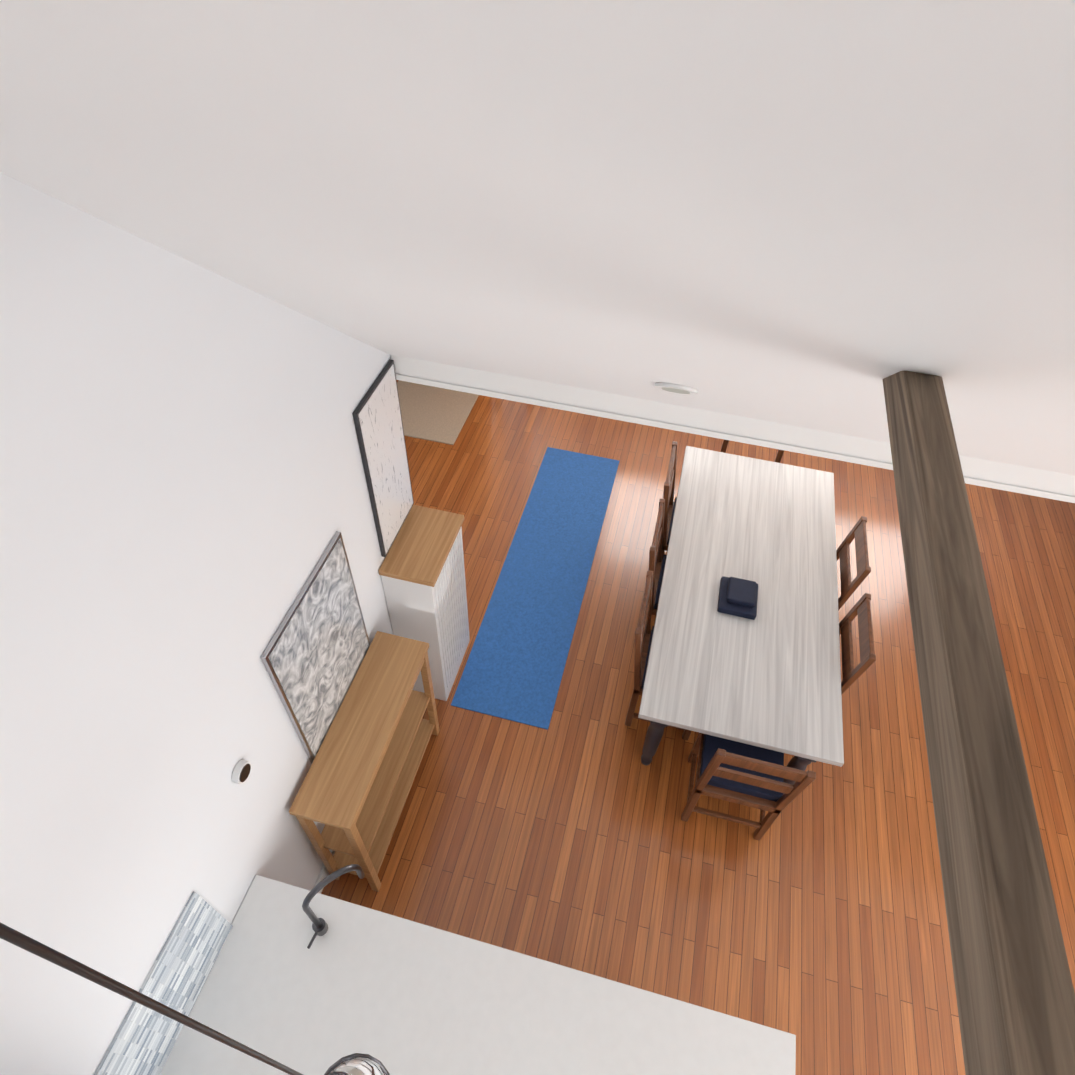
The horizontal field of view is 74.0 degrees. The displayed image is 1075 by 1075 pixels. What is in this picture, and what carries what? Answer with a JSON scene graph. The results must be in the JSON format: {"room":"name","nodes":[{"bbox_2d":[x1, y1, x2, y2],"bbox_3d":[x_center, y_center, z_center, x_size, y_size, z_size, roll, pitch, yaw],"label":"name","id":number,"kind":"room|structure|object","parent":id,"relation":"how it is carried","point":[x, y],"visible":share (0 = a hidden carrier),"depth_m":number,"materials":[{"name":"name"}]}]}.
{"room":"kitchen","nodes":[
{"label":"kitchen","id":0,"kind":"room"},
{"bbox_2d":[0,172,411,1074],"bbox_3d":[0.376,0.842,1.811,8.100,4.460,9.700,12,49,8],"label":"wall","id":1,"kind":"structure","parent":0,"point":[184,494],"depth_m":1.99,"materials":[{"name":"white paint"}]},
{"bbox_2d":[94,891,232,1074],"bbox_3d":[-1.643,2.631,1.590,0.016,0.456,3.410,12,49,8],"label":"tile backsplash","id":2,"kind":"structure","parent":1,"relation":"attached to","point":[144,1040],"depth_m":2.46,"materials":[{"name":"tile"}]},
{"bbox_2d":[232,760,250,783],"bbox_3d":[-1.107,0.879,2.674,0.029,0.084,0.084,12,49,8],"label":"thermostat","id":3,"kind":"object","parent":1,"relation":"attached to","point":[241,771],"visible":1,"depth_m":2.65,"materials":[{"name":"white plastic"}]},
{"bbox_2d":[261,532,369,763],"bbox_3d":[-0.955,0.533,3.232,0.022,0.960,0.660,12,49,8],"label":"picture","id":4,"kind":"object","parent":1,"relation":"attached to","point":[315,652],"visible":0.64,"depth_m":3.12,"materials":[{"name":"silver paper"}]},
{"bbox_2d":[313,850,334,893],"bbox_3d":[-0.958,1.271,4.290,0.018,0.120,1.860,12,49,8],"label":"baseboard","id":5,"kind":"structure","parent":1,"relation":"attached to","point":[323,873],"depth_m":3.76,"materials":[{"name":"white paint"}]},
{"bbox_2d":[352,359,413,556],"bbox_3d":[-0.732,-0.357,3.482,0.022,0.930,0.410,12,49,8],"label":"framed picture","id":6,"kind":"object","parent":1,"relation":"attached to","point":[377,417],"visible":1,"depth_m":3.40},
{"bbox_2d":[0,0,1074,475],"bbox_3d":[0.397,0.136,0.952,8.100,2.239,9.600,12,49,8],"label":"ceiling","id":7,"kind":"structure","parent":0,"point":[822,214],"depth_m":0.86,"materials":[{"name":"white paint"}]},
{"bbox_2d":[0,923,389,1074],"bbox_3d":[-0.384,0.522,0.773,0.178,2.443,0.181,12,49,8],"label":"pendant light","id":8,"kind":"object","parent":7,"relation":"hanging from","point":[352,1064],"visible":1,"depth_m":0.72,"materials":[{"name":"brown metal"}]},
{"bbox_2d":[654,383,697,394],"bbox_3d":[0.484,-0.519,2.492,0.150,0.109,0.118,12,49,8],"label":"recessed light","id":9,"kind":"object","parent":7,"relation":"in","point":[676,388],"visible":1,"depth_m":2.45,"materials":[{"name":"white paint"}]},
{"bbox_2d":[883,371,1074,1074],"bbox_3d":[0.359,1.024,0.340,0.084,0.102,4.010,12,49,8],"label":"beam","id":10,"kind":"structure","parent":7,"relation":"attached to","point":[1015,993],"depth_m":0.93,"materials":[{"name":"brown wood"}]},
{"bbox_2d":[321,380,1074,1074],"bbox_3d":[0.297,2.386,3.460,8.300,0.060,9.800,12,49,8],"label":"floor","id":11,"kind":"structure","parent":0,"point":[813,920],"depth_m":4.16,"materials":[{"name":"brown wood"}]},
{"bbox_2d":[160,875,399,1074],"bbox_3d":[-1.355,3.175,2.034,0.663,0.910,3.865,12,49,8],"label":"countertop","id":12,"kind":"structure","parent":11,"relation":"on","point":[297,1006],"depth_m":2.74,"materials":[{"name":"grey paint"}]},
{"bbox_2d":[302,864,364,948],"bbox_3d":[-0.793,1.414,2.745,0.170,0.412,0.275,12,49,8],"label":"gooseneck faucet","id":13,"kind":"object","parent":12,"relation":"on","point":[319,926],"visible":1,"depth_m":2.68,"materials":[{"name":"silver metal"}]},
{"bbox_2d":[289,631,439,891],"bbox_3d":[-0.845,1.199,3.792,0.290,0.965,0.990,12,49,8],"label":"console table","id":14,"kind":"object","parent":11,"relation":"on","point":[354,790],"visible":0.94,"depth_m":3.54,"materials":[{"name":"brown wood"}]},
{"bbox_2d":[379,505,469,700],"bbox_3d":[-0.633,0.441,4.289,0.301,1.250,0.500,12,49,8],"label":"cabinet","id":15,"kind":"object","parent":11,"relation":"on","point":[422,571],"visible":1,"depth_m":3.93,"materials":[{"name":"white paint"}]},
{"bbox_2d":[397,380,478,444],"bbox_3d":[-1.018,-1.197,6.576,0.800,0.010,0.850,12,49,8],"label":"doormat","id":16,"kind":"object","parent":11,"relation":"on","point":[435,414],"visible":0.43,"depth_m":6.54,"materials":[{"name":"beige fabric"}]},
{"bbox_2d":[451,447,618,729],"bbox_3d":[0.077,0.205,5.363,0.640,0.008,2.600,12,49,8],"label":"rug","id":17,"kind":"object","parent":11,"relation":"on","point":[515,665],"visible":1,"depth_m":5.16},
{"bbox_2d":[352,917,795,1074],"bbox_3d":[0.090,2.337,2.843,1.562,0.910,0.895,12,49,8],"label":"countertop","id":18,"kind":"structure","parent":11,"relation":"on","point":[394,995],"depth_m":2.68,"materials":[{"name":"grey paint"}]},
{"bbox_2d":[625,571,690,739],"bbox_3d":[0.786,0.726,4.257,0.476,1.000,0.450,12,49,8],"label":"chair","id":19,"kind":"object","parent":11,"relation":"on","point":[643,635],"visible":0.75,"depth_m":4.16,"materials":[{"name":"brown wood"}]},
{"bbox_2d":[649,498,666,615],"bbox_3d":[0.925,0.295,4.650,0.476,1.000,0.450,12,49,8],"label":"chair","id":20,"kind":"object","parent":11,"relation":"on","point":[656,564],"visible":0.33,"depth_m":4.53,"materials":[{"name":"brown wood"}]},
{"bbox_2d":[662,441,677,558],"bbox_3d":[1.075,-0.112,5.021,0.476,1.000,0.450,12,49,8],"label":"chair","id":21,"kind":"object","parent":11,"relation":"on","point":[668,493],"visible":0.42,"depth_m":4.86,"materials":[{"name":"brown wood"}]},
{"bbox_2d":[638,446,843,794],"bbox_3d":[1.297,0.486,4.658,1.040,0.755,2.220,12,49,8],"label":"dining table","id":22,"kind":"object","parent":11,"relation":"on","point":[769,677],"visible":0.98,"depth_m":4.16,"materials":[{"name":"grey paint"}]},
{"bbox_2d":[717,576,757,619],"bbox_3d":[1.188,0.345,4.215,0.220,0.084,0.250,12,49,8],"label":"napkin","id":23,"kind":"object","parent":22,"relation":"on","point":[738,597],"visible":1,"depth_m":4.17,"materials":[{"name":"fabric"}]},
{"bbox_2d":[681,733,815,840],"bbox_3d":[1.102,1.221,3.825,0.450,1.000,0.476,12,49,8],"label":"head chair","id":24,"kind":"object","parent":11,"relation":"on","point":[748,775],"visible":0.88,"depth_m":3.77,"materials":[{"name":"brown wood"}]},
{"bbox_2d":[720,440,783,462],"bbox_3d":[1.587,-0.487,5.377,0.450,1.000,0.476,12,49,8],"label":"head chair","id":25,"kind":"object","parent":11,"relation":"on","point":[779,455],"depth_m":5.41,"materials":[{"name":"brown wood"}]},
{"bbox_2d":[836,516,870,610],"bbox_3d":[1.733,0.318,4.661,0.476,1.000,0.450,12,49,8],"label":"chair","id":26,"kind":"object","parent":11,"relation":"on","point":[858,532],"visible":0.23,"depth_m":4.35,"materials":[{"name":"brown wood"}]},
{"bbox_2d":[839,593,875,694],"bbox_3d":[1.570,0.760,4.258,0.476,1.000,0.450,12,49,8],"label":"chair","id":27,"kind":"object","parent":11,"relation":"on","point":[851,674],"visible":0.19,"depth_m":3.95,"materials":[{"name":"brown wood"}]},
{"bbox_2d":[391,355,1074,502],"bbox_3d":[2.056,-0.337,2.863,5.607,0.352,0.128,12,49,8],"label":"header beam","id":28,"kind":"structure","parent":0,"point":[981,472],"depth_m":3.10,"materials":[{"name":"white paint"}]}
]}

